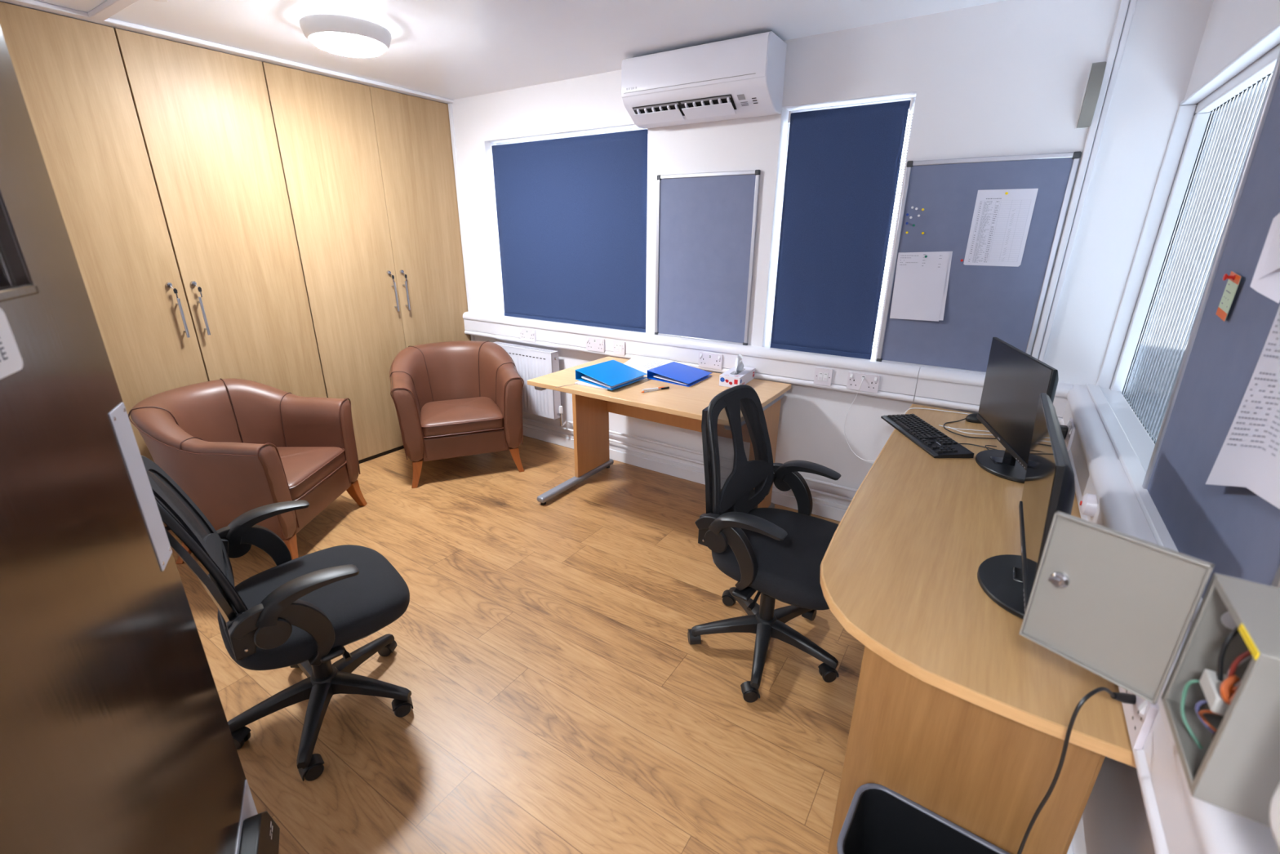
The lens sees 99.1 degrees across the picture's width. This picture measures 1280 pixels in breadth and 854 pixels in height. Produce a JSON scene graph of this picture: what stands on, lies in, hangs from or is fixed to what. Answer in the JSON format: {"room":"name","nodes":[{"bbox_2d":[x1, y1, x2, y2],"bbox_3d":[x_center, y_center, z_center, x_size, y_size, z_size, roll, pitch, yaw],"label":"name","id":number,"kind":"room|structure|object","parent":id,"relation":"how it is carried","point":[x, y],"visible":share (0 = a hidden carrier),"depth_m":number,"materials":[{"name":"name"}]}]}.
{"room":"office","nodes":[
{"label":"office","id":0,"kind":"room"},
{"bbox_2d":[168,435,864,853],"bbox_3d":[-1.201,0.906,1.973,4.680,0.060,4.800,13,23,31],"label":"floor","id":1,"kind":"structure","parent":0,"point":[563,702],"depth_m":1.89,"materials":[{"name":"brown wood"}]},
{"bbox_2d":[0,1,327,530],"bbox_3d":[-2.513,-0.690,2.888,0.640,2.312,1.167,13,23,31],"label":"wardrobe","id":2,"kind":"object","parent":1,"relation":"on","point":[162,157],"visible":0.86,"depth_m":2.63,"materials":[{"name":"brown wood"}]},
{"bbox_2d":[128,377,367,564],"bbox_3d":[-1.940,0.197,2.710,0.723,0.769,0.783,0,20,0],"label":"armchair","id":3,"kind":"object","parent":1,"relation":"on","point":[235,447],"visible":0.92,"depth_m":2.62,"materials":[{"name":"brown leather"}]},
{"bbox_2d":[272,446,345,500],"bbox_3d":[-1.834,0.217,2.716,0.504,0.118,0.505,0,20,0],"label":"seat cushion","id":4,"kind":"object","parent":3,"relation":"on","point":[306,468],"depth_m":2.72,"materials":[{"name":"brown leather"}]},
{"bbox_2d":[140,454,413,781],"bbox_3d":[-1.043,0.483,1.650,0.571,0.957,0.597,-17,26,-40],"label":"swivel chair","id":5,"kind":"object","parent":1,"relation":"on","point":[301,612],"visible":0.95,"depth_m":1.59,"materials":[{"name":"black plastic"}]},
{"bbox_2d":[262,62,471,463],"bbox_3d":[-1.874,-1.015,3.808,0.640,2.312,1.161,13,23,31],"label":"wardrobe","id":6,"kind":"object","parent":1,"relation":"on","point":[369,171],"visible":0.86,"depth_m":3.48,"materials":[{"name":"brown wood"}]},
{"bbox_2d":[389,341,524,488],"bbox_3d":[-1.217,-0.138,3.661,0.783,0.769,0.723,-7,21,-21],"label":"armchair","id":7,"kind":"object","parent":1,"relation":"on","point":[451,399],"visible":1,"depth_m":3.49,"materials":[{"name":"brown leather"}]},
{"bbox_2d":[420,396,503,436],"bbox_3d":[-1.177,-0.086,3.576,0.505,0.118,0.504,-7,21,-21],"label":"seat cushion","id":8,"kind":"object","parent":7,"relation":"on","point":[471,416],"depth_m":3.43,"materials":[{"name":"brown leather"}]},
{"bbox_2d":[527,356,791,562],"bbox_3d":[0.096,0.111,3.032,1.205,0.742,0.735,13,23,31],"label":"desk","id":9,"kind":"object","parent":1,"relation":"on","point":[677,406],"visible":0.44,"depth_m":2.95,"materials":[{"name":"brown wood"}]},
{"bbox_2d":[555,380,608,390],"bbox_3d":[-0.218,-0.238,2.886,0.247,0.009,0.406,13,23,31],"label":"notebook","id":10,"kind":"object","parent":9,"relation":"on","point":[580,383],"visible":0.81,"depth_m":2.82,"materials":[{"name":"white paper"}]},
{"bbox_2d":[575,359,647,390],"bbox_3d":[-0.151,-0.286,2.925,0.296,0.052,0.380,13,23,31],"label":"ring binder","id":11,"kind":"object","parent":10,"relation":"on","point":[611,375],"visible":1,"depth_m":2.89,"materials":[{"name":"blue plastic"}]},
{"bbox_2d":[622,355,672,373],"bbox_3d":[0.016,-0.368,3.214,0.280,0.033,0.262,13,23,31],"label":"document sleeve","id":12,"kind":"object","parent":9,"relation":"on","point":[642,363],"visible":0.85,"depth_m":3.26,"materials":[{"name":"paper"}]},
{"bbox_2d":[641,386,663,390],"bbox_3d":[0.067,-0.194,2.767,0.124,0.010,0.010,-7,21,-20],"label":"pen","id":13,"kind":"object","parent":9,"relation":"on","point":[658,387],"visible":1,"depth_m":2.76,"materials":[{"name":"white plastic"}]},
{"bbox_2d":[640,386,669,392],"bbox_3d":[0.076,-0.187,2.748,0.172,0.010,0.010,-12,23,-30],"label":"pen","id":14,"kind":"object","parent":9,"relation":"on","point":[664,388],"visible":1,"depth_m":2.75,"materials":[{"name":"clear plastic"}]},
{"bbox_2d":[647,361,711,386],"bbox_3d":[0.219,-0.295,2.999,0.272,0.046,0.296,13,23,31],"label":"ring binder","id":15,"kind":"object","parent":9,"relation":"on","point":[677,373],"visible":1,"depth_m":2.97,"materials":[{"name":"blue plastic"}]},
{"bbox_2d":[719,353,755,387],"bbox_3d":[0.522,-0.313,2.897,0.112,0.151,0.250,11,22,27],"label":"tissue box","id":16,"kind":"object","parent":9,"relation":"on","point":[738,375],"visible":0.99,"depth_m":2.85,"materials":[{"name":"white cardboard"}]},
{"bbox_2d":[687,384,840,702],"bbox_3d":[0.491,0.382,1.919,0.556,0.987,0.588,14,24,34],"label":"swivel chair","id":17,"kind":"object","parent":1,"relation":"on","point":[778,553],"visible":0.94,"depth_m":1.88,"materials":[{"name":"black plastic"}]},
{"bbox_2d":[836,782,1010,853],"bbox_3d":[0.597,1.023,1.140,0.364,0.305,0.234,14,24,34],"label":"waste bin","id":18,"kind":"object","parent":1,"relation":"on","point":[879,820],"visible":1,"depth_m":1.22,"materials":[{"name":"black plastic"}]},
{"bbox_2d":[820,404,1136,853],"bbox_3d":[1.049,0.551,1.828,0.640,0.737,1.836,13,23,31],"label":"desk","id":19,"kind":"object","parent":1,"relation":"on","point":[958,713],"visible":0.74,"depth_m":1.16,"materials":[{"name":"brown wood"}]},
{"bbox_2d":[880,413,973,457],"bbox_3d":[1.127,0.025,2.169,0.142,0.024,0.452,0,20,-1],"label":"keyboard","id":20,"kind":"object","parent":19,"relation":"on","point":[937,444],"visible":1,"depth_m":2.11,"materials":[{"name":"black plastic"}]},
{"bbox_2d":[903,407,968,414],"bbox_3d":[1.395,-0.058,2.458,0.380,0.026,0.051,7,21,17],"label":"cable","id":21,"kind":"object","parent":19,"relation":"on","point":[913,407],"visible":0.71,"depth_m":2.49,"materials":[{"name":"plastic"}]},
{"bbox_2d":[938,424,989,431],"bbox_3d":[1.366,0.011,2.239,0.246,0.004,0.024,8,21,20],"label":"cable","id":22,"kind":"object","parent":19,"relation":"on","point":[939,424],"visible":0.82,"depth_m":2.24,"materials":[{"name":"plastic"}]},
{"bbox_2d":[942,417,996,439],"bbox_3d":[1.340,0.009,2.228,0.163,0.018,0.224,-3,20,-10],"label":"cable","id":23,"kind":"object","parent":19,"relation":"on","point":[944,428],"visible":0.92,"depth_m":2.19,"materials":[{"name":"black plastic"}]},
{"bbox_2d":[947,426,992,435],"bbox_3d":[1.362,0.022,2.202,0.208,0.008,0.038,10,22,24],"label":"cable","id":24,"kind":"object","parent":19,"relation":"on","point":[948,426],"visible":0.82,"depth_m":2.20,"materials":[{"name":"plastic"}]},
{"bbox_2d":[965,412,982,423],"bbox_3d":[1.459,-0.042,2.346,0.110,0.036,0.062,0,20,-2],"label":"mouse","id":25,"kind":"object","parent":19,"relation":"on","point":[971,417],"visible":0.32,"depth_m":2.33,"materials":[{"name":"black plastic"}]},
{"bbox_2d":[959,443,996,449],"bbox_3d":[1.352,0.092,2.012,0.337,0.004,0.036,13,23,31],"label":"cable","id":26,"kind":"object","parent":19,"relation":"on","point":[959,443],"visible":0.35,"depth_m":2.07,"materials":[{"name":"black plastic"}]},
{"bbox_2d":[975,337,1058,483],"bbox_3d":[1.295,-0.052,1.827,0.228,0.402,0.536,6,20,15],"label":"monitor","id":27,"kind":"object","parent":19,"relation":"on","point":[1015,380],"visible":0.77,"depth_m":1.81,"materials":[{"name":"black plastic"}]},
{"bbox_2d":[977,392,1075,619],"bbox_3d":[0.907,0.182,1.187,0.228,0.388,0.536,12,23,30],"label":"monitor","id":28,"kind":"object","parent":19,"relation":"on","point":[1049,486],"visible":0.6,"depth_m":1.16,"materials":[{"name":"black plastic"}]},
{"bbox_2d":[35,0,1008,99],"bbox_3d":[-1.158,-1.360,1.206,4.680,0.060,4.900,13,23,31],"label":"ceiling","id":29,"kind":"structure","parent":0,"point":[449,49],"depth_m":2.37,"materials":[{"name":"paint"}]},
{"bbox_2d":[88,0,138,21],"bbox_3d":[-1.031,-1.425,1.510,2.945,0.020,0.045,13,23,31],"label":"trim","id":30,"kind":"structure","parent":29,"relation":"attached to","point":[108,8],"depth_m":2.16,"materials":[{"name":"white plastic"}]},
{"bbox_2d":[153,0,168,2],"bbox_3d":[-1.774,-1.591,1.996,0.104,0.044,0.104,13,23,31],"label":"smoke detector","id":31,"kind":"object","parent":29,"relation":"attached to","point":[162,1],"visible":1,"depth_m":2.02,"materials":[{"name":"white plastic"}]},
{"bbox_2d":[298,9,391,57],"bbox_3d":[-1.270,-1.691,2.371,0.356,0.102,0.356,13,23,31],"label":"ceiling light","id":32,"kind":"object","parent":29,"relation":"attached to","point":[344,33],"visible":1,"depth_m":2.27,"materials":[{"name":"white plastic"}]},
{"bbox_2d":[311,33,384,57],"bbox_3d":[-1.271,-1.662,2.382,0.282,0.040,0.282,13,23,31],"label":"diffuser","id":33,"kind":"object","parent":32,"relation":"attached to","point":[349,45],"depth_m":2.33,"materials":[{"name":"white plastic"}]},
{"bbox_2d":[447,0,1213,506],"bbox_3d":[0.048,-0.856,3.373,4.665,2.332,0.160,13,23,31],"label":"wall","id":34,"kind":"structure","parent":0,"point":[1009,77],"depth_m":2.29,"materials":[{"name":"paint"}]},
{"bbox_2d":[519,328,536,342],"bbox_3d":[-0.795,-0.649,3.849,0.147,0.086,0.014,13,23,31],"label":"wall socket","id":35,"kind":"object","parent":34,"relation":"attached to","point":[527,335],"visible":1,"depth_m":3.84,"materials":[{"name":"plastic"}]},
{"bbox_2d":[493,341,563,426],"bbox_3d":[-0.819,-0.315,3.949,0.647,0.528,0.081,13,23,31],"label":"radiator","id":36,"kind":"object","parent":34,"relation":"attached to","point":[531,362],"visible":0.65,"depth_m":3.85,"materials":[{"name":"white metal"}]},
{"bbox_2d":[493,341,557,353],"bbox_3d":[-0.834,-0.566,3.874,0.603,0.005,0.076,13,23,31],"label":"grille","id":37,"kind":"object","parent":36,"relation":"attached to","point":[507,346],"depth_m":3.84,"materials":[{"name":"white metal"}]},
{"bbox_2d":[496,127,645,333],"bbox_3d":[-0.470,-1.258,3.568,1.299,1.171,0.185,13,23,31],"label":"window","id":38,"kind":"structure","parent":34,"relation":"in","point":[638,128],"depth_m":3.40,"materials":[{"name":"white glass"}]},
{"bbox_2d":[490,128,648,332],"bbox_3d":[-0.471,-1.252,3.563,1.270,1.150,0.049,13,23,31],"label":"roller blind","id":39,"kind":"object","parent":38,"relation":"attached to","point":[571,212],"visible":0.97,"depth_m":3.50,"materials":[{"name":"blue fabric"}]},
{"bbox_2d":[586,336,604,352],"bbox_3d":[-0.292,-0.535,3.540,0.147,0.086,0.014,13,23,31],"label":"wall socket","id":40,"kind":"object","parent":34,"relation":"attached to","point":[597,344],"visible":1,"depth_m":3.54,"materials":[{"name":"plastic"}]},
{"bbox_2d":[613,340,625,355],"bbox_3d":[-0.132,-0.499,3.444,0.087,0.086,0.011,13,23,31],"label":"socket","id":41,"kind":"object","parent":34,"relation":"attached to","point":[619,347],"visible":1,"depth_m":3.44,"materials":[{"name":"plastic"}]},
{"bbox_2d":[522,422,848,521],"bbox_3d":[0.283,0.285,3.500,3.800,0.100,0.018,13,23,31],"label":"baseboard","id":42,"kind":"structure","parent":34,"relation":"attached to","point":[820,507],"depth_m":3.55,"materials":[{"name":"white paint"}]},
{"bbox_2d":[522,417,852,502],"bbox_3d":[0.267,0.197,3.451,3.750,0.017,0.016,13,23,31],"label":"pipe","id":43,"kind":"object","parent":34,"relation":"attached to","point":[523,418],"visible":0.31,"depth_m":3.52,"materials":[{"name":"white metal"}]},
{"bbox_2d":[621,31,786,128],"bbox_3d":[0.290,-1.674,2.670,0.780,0.290,0.229,13,23,31],"label":"air conditioner","id":44,"kind":"object","parent":34,"relation":"attached to","point":[742,77],"visible":1,"depth_m":2.57,"materials":[{"name":"plastic"}]},
{"bbox_2d":[632,94,736,115],"bbox_3d":[0.210,-1.581,2.707,0.555,0.051,0.073,13,23,31],"label":"outlet","id":45,"kind":"object","parent":44,"relation":"attached to","point":[686,104],"depth_m":2.67,"materials":[{"name":"white plastic"}]},
{"bbox_2d":[654,169,760,345],"bbox_3d":[0.347,-0.921,3.030,0.602,0.896,0.019,13,23,31],"label":"notice board","id":46,"kind":"object","parent":34,"relation":"attached to","point":[706,223],"visible":0.94,"depth_m":3.01,"materials":[{"name":"blue fabric"}]},
{"bbox_2d":[561,420,857,492],"bbox_3d":[0.637,0.241,3.179,2.835,0.036,0.064,13,23,31],"label":"pipe","id":47,"kind":"object","parent":34,"relation":"attached to","point":[565,421],"visible":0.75,"depth_m":3.41,"materials":[{"name":"white metal"}]},
{"bbox_2d":[697,351,722,369],"bbox_3d":[0.400,-0.378,3.115,0.147,0.086,0.014,13,23,31],"label":"wall socket","id":48,"kind":"object","parent":34,"relation":"attached to","point":[708,360],"visible":1,"depth_m":3.11,"materials":[{"name":"plastic"}]},
{"bbox_2d":[462,311,1072,424],"bbox_3d":[0.228,-0.447,3.251,3.745,0.170,0.064,13,23,31],"label":"cable trunking","id":49,"kind":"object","parent":34,"relation":"attached to","point":[962,390],"depth_m":2.92,"materials":[{"name":"white plastic"}]},
{"bbox_2d":[813,367,833,386],"bbox_3d":[0.937,-0.257,2.788,0.087,0.086,0.011,13,23,31],"label":"socket","id":50,"kind":"object","parent":34,"relation":"attached to","point":[823,376],"visible":1,"depth_m":2.78,"materials":[{"name":"plastic"}]},
{"bbox_2d":[765,97,915,359],"bbox_3d":[0.953,-0.936,2.695,0.584,1.171,0.185,13,23,31],"label":"window","id":51,"kind":"structure","parent":34,"relation":"in","point":[874,348],"depth_m":2.61,"materials":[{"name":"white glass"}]},
{"bbox_2d":[770,97,915,359],"bbox_3d":[0.954,-0.928,2.682,0.561,1.150,0.059,13,23,31],"label":"roller blind","id":52,"kind":"object","parent":51,"relation":"attached to","point":[843,164],"visible":0.99,"depth_m":2.65,"materials":[{"name":"blue fabric"}]},
{"bbox_2d":[846,371,879,392],"bbox_3d":[1.098,-0.220,2.687,0.147,0.086,0.014,13,23,31],"label":"wall socket","id":53,"kind":"object","parent":34,"relation":"attached to","point":[870,383],"visible":1,"depth_m":2.69,"materials":[{"name":"plastic"}]},
{"bbox_2d":[844,377,871,461],"bbox_3d":[1.161,-0.022,2.658,0.049,0.406,0.322,-18,27,-41],"label":"cable","id":54,"kind":"object","parent":53,"relation":"hanging from","point":[862,377],"visible":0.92,"depth_m":2.75,"materials":[{"name":"white plastic"}]},
{"bbox_2d":[876,151,1081,373],"bbox_3d":[1.417,-0.679,2.373,0.607,0.897,0.019,13,23,31],"label":"notice board","id":55,"kind":"object","parent":34,"relation":"attached to","point":[983,303],"visible":0.7,"depth_m":2.35,"materials":[{"name":"blue fabric"}]},
{"bbox_2d":[889,252,950,321],"bbox_3d":[1.267,-0.638,2.480,0.208,0.297,0.012,11,22,31],"label":"sheet","id":56,"kind":"object","parent":55,"relation":"attached to","point":[919,280],"visible":1,"depth_m":2.48,"materials":[{"name":"white paper"}]},
{"bbox_2d":[931,251,952,319],"bbox_3d":[1.282,-0.639,2.478,0.224,0.308,0.011,14,24,34],"label":"blank sheet","id":57,"kind":"object","parent":55,"relation":"attached to","point":[944,295],"visible":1,"depth_m":2.43,"materials":[{"name":"white paper"}]},
{"bbox_2d":[963,188,1038,266],"bbox_3d":[1.493,-0.825,2.266,0.207,0.299,0.001,13,23,31],"label":"printed sheet","id":58,"kind":"object","parent":55,"relation":"attached to","point":[1001,222],"visible":1,"depth_m":2.26,"materials":[{"name":"white paper"}]},
{"bbox_2d":[1031,0,1137,361],"bbox_3d":[1.695,-0.876,2.110,0.045,1.422,0.020,13,23,31],"label":"trim","id":59,"kind":"structure","parent":34,"relation":"attached to","point":[1124,4],"depth_m":2.07,"materials":[{"name":"white plastic"}]},
{"bbox_2d":[1075,61,1106,129],"bbox_3d":[1.650,-1.215,1.992,0.046,0.216,0.065,13,23,31],"label":"speaker","id":60,"kind":"object","parent":34,"relation":"attached to","point":[1096,72],"depth_m":1.98,"materials":[{"name":"white plastic"}]},
{"bbox_2d":[1072,0,1279,853],"bbox_3d":[0.662,0.241,0.319,0.085,2.332,4.600,13,23,31],"label":"wall","id":61,"kind":"structure","parent":0,"point":[1113,820],"depth_m":1.25,"materials":[{"name":"paint"}]},
{"bbox_2d":[1066,840,1073,853],"bbox_3d":[1.072,1.048,1.385,0.018,0.100,2.882,13,23,31],"label":"baseboard","id":62,"kind":"structure","parent":61,"relation":"attached to","point":[1070,851],"depth_m":1.31,"materials":[{"name":"white paint"}]},
{"bbox_2d":[1064,417,1075,450],"bbox_3d":[1.582,0.025,2.012,0.014,0.086,0.147,13,23,31],"label":"wall socket","id":63,"kind":"object","parent":61,"relation":"attached to","point":[1071,426],"visible":0.74,"depth_m":1.97,"materials":[{"name":"plastic"}]},
{"bbox_2d":[1059,424,1067,439],"bbox_3d":[1.589,0.020,2.056,0.030,0.050,0.048,13,23,31],"label":"plug","id":64,"kind":"object","parent":63,"relation":"attached to","point":[1064,428],"visible":0.44,"depth_m":2.03,"materials":[{"name":"black plastic"}]},
{"bbox_2d":[1017,686,1136,853],"bbox_3d":[0.670,0.806,0.958,0.236,0.854,0.035,-8,21,-22],"label":"charging cable","id":65,"kind":"object","parent":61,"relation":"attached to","point":[1127,698],"visible":1,"depth_m":0.86,"materials":[{"name":"black plastic"}]},
{"bbox_2d":[1079,493,1097,516],"bbox_3d":[1.175,0.203,1.432,0.031,0.060,0.060,13,23,31],"label":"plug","id":66,"kind":"object","parent":61,"relation":"attached to","point":[1088,504],"visible":0.98,"depth_m":1.41,"materials":[{"name":"plastic"}]},
{"bbox_2d":[1119,686,1158,749],"bbox_3d":[0.789,0.428,0.869,0.014,0.086,0.147,13,23,31],"label":"wall socket","id":67,"kind":"object","parent":61,"relation":"attached to","point":[1140,716],"visible":0.55,"depth_m":0.82,"materials":[{"name":"plastic"}]},
{"bbox_2d":[1137,699,1147,714],"bbox_3d":[0.754,0.419,0.818,0.005,0.020,0.012,13,23,31],"label":"rocker switch","id":68,"kind":"object","parent":67,"relation":"attached to","point":[1143,708],"depth_m":0.82,"materials":[{"name":"white plastic"}]},
{"bbox_2d":[1018,511,1279,827],"bbox_3d":[0.627,0.267,0.627,0.280,0.204,0.216,13,23,31],"label":"control box","id":69,"kind":"object","parent":61,"relation":"attached to","point":[1119,606],"visible":1,"depth_m":0.66,"materials":[{"name":"grey metal"}]},
{"bbox_2d":[1059,384,1279,853],"bbox_3d":[1.032,0.318,1.129,0.099,0.170,2.960,13,23,31],"label":"cable trunking","id":70,"kind":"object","parent":61,"relation":"attached to","point":[1180,822],"depth_m":0.77,"materials":[{"name":"white plastic"}]},
{"bbox_2d":[1085,22,1279,621],"bbox_3d":[1.427,-0.390,1.372,0.124,1.050,1.751,13,23,31],"label":"window","id":71,"kind":"structure","parent":61,"relation":"in","point":[1210,140],"depth_m":1.77,"materials":[{"name":"clear glass"}]},
{"bbox_2d":[1142,51,1279,598],"bbox_3d":[1.030,-0.256,0.870,0.020,1.172,0.742,11,22,31],"label":"notice board","id":72,"kind":"object","parent":61,"relation":"attached to","point":[1235,530],"visible":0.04,"depth_m":1.03,"materials":[{"name":"blue fabric"}]},
{"bbox_2d":[1215,271,1241,321],"bbox_3d":[1.133,-0.252,1.050,0.003,0.090,0.074,13,23,31],"label":"ticket","id":73,"kind":"object","parent":72,"relation":"attached to","point":[1230,290],"visible":0.98,"depth_m":1.05,"materials":[{"name":"orange paper"}]},
{"bbox_2d":[1222,273,1235,280],"bbox_3d":[1.125,-0.286,1.041,0.016,0.013,0.012,13,23,31],"label":"pin","id":74,"kind":"object","parent":72,"relation":"attached to","point":[1226,276],"visible":1,"depth_m":1.04,"materials":[{"name":"red plastic"}]},
{"bbox_2d":[1205,306,1279,509],"bbox_3d":[0.913,-0.036,0.775,0.014,0.360,0.300,12,23,30],"label":"notice","id":75,"kind":"object","parent":72,"relation":"attached to","point":[1248,457],"visible":1,"depth_m":0.82,"materials":[{"name":"white paper"}]},
{"bbox_2d":[1249,213,1279,303],"bbox_3d":[0.933,-0.263,0.741,0.026,0.200,0.204,8,21,21],"label":"notice","id":76,"kind":"object","parent":72,"relation":"attached to","point":[1265,281],"visible":1,"depth_m":0.83,"materials":[{"name":"white paper"}]},
{"bbox_2d":[1269,783,1279,849],"bbox_3d":[0.545,0.292,0.355,0.128,0.150,0.145,13,23,31],"label":"button","id":77,"kind":"object","parent":61,"relation":"attached to","point":[1274,811],"visible":1,"depth_m":0.45,"materials":[{"name":"white plastic"}]},
{"bbox_3d":[-1.401,0.080,0.729,3.850,2.332,0.120,13,23,31],"label":"wall","id":78,"kind":"structure","parent":0,"visible":0},
{"bbox_2d":[0,26,279,853],"bbox_3d":[-0.703,0.264,0.667,0.081,2.024,0.841,-10,22,-27],"label":"door","id":79,"kind":"structure","parent":78,"relation":"in","point":[116,737],"depth_m":0.74,"materials":[{"name":"brown wood"}]},
{"bbox_3d":[-2.901,-0.566,2.505,0.730,2.332,4.600,13,23,31],"label":"wall","id":80,"kind":"structure","parent":0,"visible":0},
{"bbox_2d":[0,0,474,341],"bbox_3d":[-1.947,-0.804,3.188,0.075,2.332,2.345,13,23,31],"label":"trim","id":81,"kind":"structure","parent":80,"relation":"attached to","point":[32,4],"depth_m":2.76,"materials":[{"name":"white paint"}]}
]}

